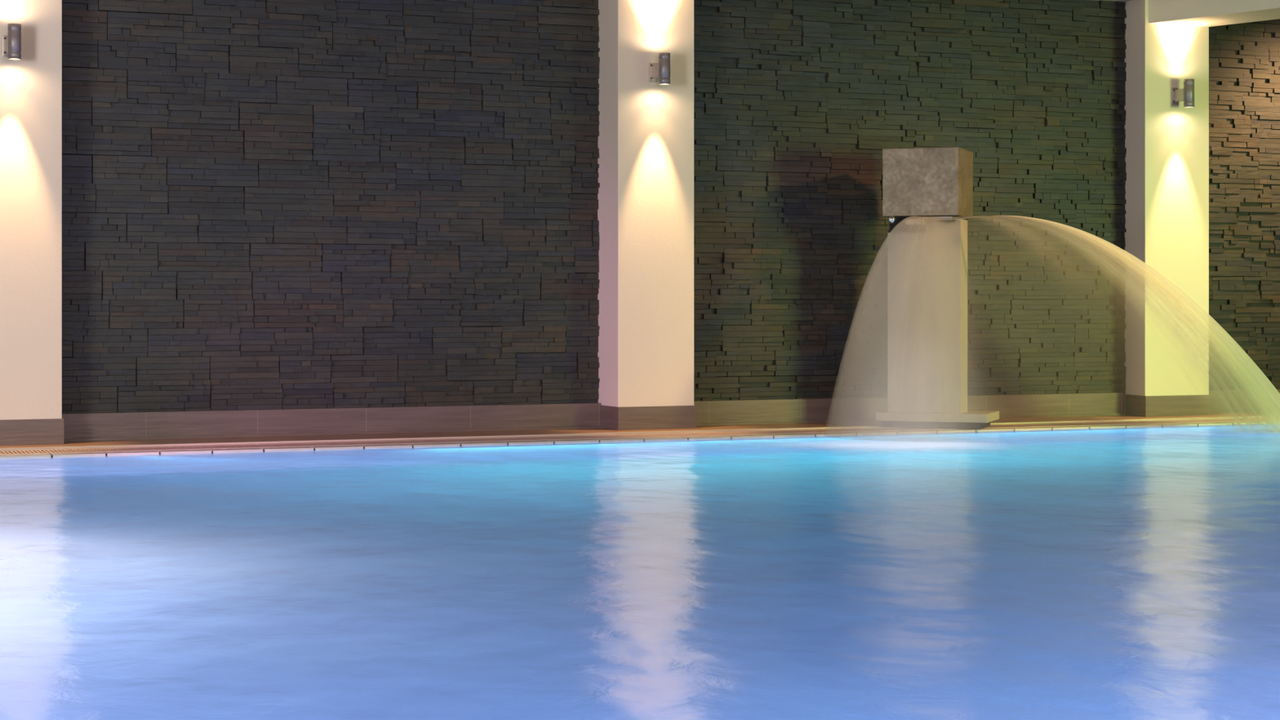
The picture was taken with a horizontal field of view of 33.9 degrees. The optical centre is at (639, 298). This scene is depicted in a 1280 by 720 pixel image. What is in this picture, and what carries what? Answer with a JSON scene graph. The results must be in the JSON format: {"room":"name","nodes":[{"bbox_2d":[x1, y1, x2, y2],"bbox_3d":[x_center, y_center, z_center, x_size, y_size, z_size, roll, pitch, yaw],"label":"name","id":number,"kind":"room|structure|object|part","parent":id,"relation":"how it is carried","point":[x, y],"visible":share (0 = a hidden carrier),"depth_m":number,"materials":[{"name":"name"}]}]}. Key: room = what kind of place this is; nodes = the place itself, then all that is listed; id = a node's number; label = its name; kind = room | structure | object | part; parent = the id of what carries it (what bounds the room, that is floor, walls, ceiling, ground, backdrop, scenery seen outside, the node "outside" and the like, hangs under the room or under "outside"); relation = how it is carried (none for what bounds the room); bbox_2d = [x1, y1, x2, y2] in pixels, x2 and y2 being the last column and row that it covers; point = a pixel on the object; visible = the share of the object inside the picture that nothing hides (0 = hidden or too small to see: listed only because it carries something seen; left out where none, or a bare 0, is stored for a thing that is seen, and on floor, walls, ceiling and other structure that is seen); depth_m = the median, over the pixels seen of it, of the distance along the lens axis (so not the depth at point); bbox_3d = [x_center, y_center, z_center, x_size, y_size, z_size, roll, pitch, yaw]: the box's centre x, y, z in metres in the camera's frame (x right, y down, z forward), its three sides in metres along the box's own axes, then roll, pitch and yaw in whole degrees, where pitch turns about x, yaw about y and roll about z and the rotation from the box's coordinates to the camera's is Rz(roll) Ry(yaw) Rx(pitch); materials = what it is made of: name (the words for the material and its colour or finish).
{"room":"spa","nodes":[
{"label":"spa","id":0,"kind":"room"},
{"bbox_2d":[0,411,1279,448],"bbox_3d":[2.729,0.844,4.975,17.200,0.120,17.165,0,0,-22],"label":"floor","id":1,"kind":"structure","parent":0,"point":[136,442],"depth_m":12.28,"materials":[{"name":"tile"}]},
{"bbox_2d":[0,0,64,445],"bbox_3d":[-3.408,-0.616,11.390,0.516,2.800,0.319,0,0,-22],"label":"pillar","id":2,"kind":"structure","parent":1,"relation":"on","point":[31,86],"depth_m":11.29,"materials":[{"name":"white paint"}]},
{"bbox_2d":[2,23,21,59],"bbox_3d":[-3.340,-1.364,11.177,0.069,0.185,0.165,0,0,-30],"label":"wall lamp","id":3,"kind":"object","parent":2,"relation":"attached to","point":[11,42],"visible":1,"depth_m":11.11,"materials":[{"name":"grey metal"}]},
{"bbox_3d":[-3.384,-1.352,11.238,0.052,0.116,0.010,0,0,-22],"label":"mounting plate","id":4,"kind":"part","parent":3,"relation":"part of","materials":[{"name":"metal"}]},
{"bbox_3d":[-3.402,0.715,11.376,0.516,0.138,0.289,0,0,-22],"label":"skirting","id":5,"kind":"part","parent":2,"relation":"part of","materials":[{"name":"brown stone"}]},
{"bbox_2d":[0,415,1279,450],"bbox_3d":[0.707,0.842,12.613,11.400,0.124,0.040,0,0,-22],"label":"trim","id":6,"kind":"structure","parent":1,"relation":"attached to","point":[1254,416],"depth_m":12.10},
{"bbox_2d":[597,0,696,430],"bbox_3d":[0.038,-0.616,12.789,0.532,2.800,0.319,0,0,-22],"label":"pillar","id":7,"kind":"structure","parent":1,"relation":"on","point":[646,141],"depth_m":12.66,"materials":[{"name":"white paint"}]},
{"bbox_3d":[0.043,0.715,12.775,0.532,0.138,0.289,0,0,-22],"label":"skirting","id":8,"kind":"part","parent":7,"relation":"part of","materials":[{"name":"brown stone"}]},
{"bbox_2d":[648,52,670,84],"bbox_3d":[0.123,-1.375,12.583,0.069,0.185,0.165,0,0,-30],"label":"wall lamp","id":9,"kind":"object","parent":7,"relation":"attached to","point":[661,70],"visible":1,"depth_m":12.52,"materials":[{"name":"grey metal"}]},
{"bbox_3d":[0.079,-1.363,12.644,0.052,0.116,0.010,0,0,-22],"label":"mounting plate","id":10,"kind":"part","parent":9,"relation":"part of","materials":[{"name":"metal"}]},
{"bbox_3d":[0.110,-1.368,12.600,0.030,0.082,0.097,0,0,-26],"label":"lamp arm","id":11,"kind":"part","parent":9,"relation":"part of","materials":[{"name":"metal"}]},
{"bbox_2d":[875,146,999,429],"bbox_3d":[1.802,-0.064,12.832,0.683,1.696,0.599,0,0,20],"label":"fountain","id":12,"kind":"object","parent":1,"relation":"on","point":[927,256],"visible":0.99,"depth_m":12.77,"materials":[{"name":"stone"}]},
{"bbox_3d":[1.514,-0.478,12.640,0.044,0.044,0.044,0,0,-22],"label":"valve knob","id":13,"kind":"part","parent":12,"relation":"part of","materials":[{"name":"silver metal"}]},
{"bbox_2d":[907,215,1279,404],"bbox_3d":[2.539,0.149,12.139,2.950,1.298,0.920,0,0,-1],"label":"water jet","id":14,"kind":"object","parent":12,"relation":"attached to","point":[1138,262],"visible":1,"depth_m":12.58,"materials":[{"name":"white"}]},
{"bbox_2d":[1124,0,1211,417],"bbox_3d":[3.550,-0.616,14.216,0.531,2.800,0.319,0,0,-22],"label":"pillar","id":15,"kind":"structure","parent":1,"relation":"on","point":[1166,364],"depth_m":14.09,"materials":[{"name":"white paint"}]},
{"bbox_3d":[3.556,0.715,14.202,0.531,0.138,0.289,0,0,-22],"label":"skirting","id":16,"kind":"part","parent":15,"relation":"part of","materials":[{"name":"brown stone"}]},
{"bbox_2d":[1171,79,1194,107],"bbox_3d":[3.627,-1.368,14.006,0.069,0.185,0.165,0,0,-30],"label":"wall lamp","id":17,"kind":"object","parent":15,"relation":"attached to","point":[1186,95],"visible":1,"depth_m":13.94,"materials":[{"name":"grey metal"}]},
{"bbox_3d":[3.583,-1.356,14.067,0.052,0.116,0.010,0,0,-22],"label":"mounting plate","id":18,"kind":"part","parent":17,"relation":"part of","materials":[{"name":"metal"}]},
{"bbox_3d":[3.614,-1.361,14.023,0.030,0.082,0.097,0,0,-26],"label":"lamp arm","id":19,"kind":"part","parent":17,"relation":"part of","materials":[{"name":"metal"}]},
{"bbox_3d":[0.776,0.872,12.441,11.400,0.065,0.330,0,0,-22],"label":"channel","id":20,"kind":"object","parent":1,"relation":"in","visible":0},
{"bbox_2d":[0,417,1279,454],"bbox_3d":[-0.505,0.799,11.883,11.206,0.030,0.260,0,0,-22],"label":"grate","id":21,"kind":"object","parent":20,"relation":"on","point":[1259,419],"visible":0.52,"depth_m":11.95,"materials":[{"name":"plastic"}]},
{"bbox_2d":[62,0,1279,413],"bbox_3d":[-0.469,-0.666,12.849,17.200,3.100,0.167,0,0,-22],"label":"wall","id":22,"kind":"structure","parent":0,"point":[576,357],"depth_m":12.63,"materials":[{"name":"grey stone"}]},
{"bbox_2d":[62,389,1279,441],"bbox_3d":[0.447,0.709,13.091,15.322,0.150,0.103,0,0,-22],"label":"baseboard","id":23,"kind":"structure","parent":22,"relation":"attached to","point":[358,420],"depth_m":12.55,"materials":[{"name":"brown stone"}]},
{"bbox_2d":[1093,0,1131,2],"bbox_3d":[2.729,-2.116,4.975,17.200,0.200,17.165,0,0,-22],"label":"ceiling","id":24,"kind":"structure","parent":0,"point":[1126,1],"depth_m":14.18,"materials":[{"name":"paint"}]},
{"bbox_2d":[1148,0,1279,26],"bbox_3d":[9.372,-1.926,7.415,0.463,0.180,17.774,0,0,-41],"label":"ceiling beam","id":25,"kind":"structure","parent":24,"relation":"attached to","point":[1204,13],"depth_m":13.74,"materials":[{"name":"paint"}]},
{"bbox_3d":[2.639,1.509,7.855,11.400,1.450,9.570,0,0,-22],"label":"floor","id":26,"kind":"structure","parent":0,"visible":0},
{"bbox_2d":[0,422,1279,719],"bbox_3d":[2.642,0.798,7.846,11.200,0.001,9.350,0,0,-22],"label":"pool water","id":27,"kind":"object","parent":26,"relation":"in","point":[1132,573],"visible":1,"depth_m":5.96,"materials":[{"name":"blue liquid"}]},
{"bbox_2d":[0,420,1279,457],"bbox_3d":[0.859,0.856,12.232,11.395,0.136,0.120,0,0,-22],"label":"rim","id":28,"kind":"object","parent":26,"relation":"on","point":[562,441],"visible":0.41,"depth_m":11.74,"materials":[{"name":"tile"}]}
]}

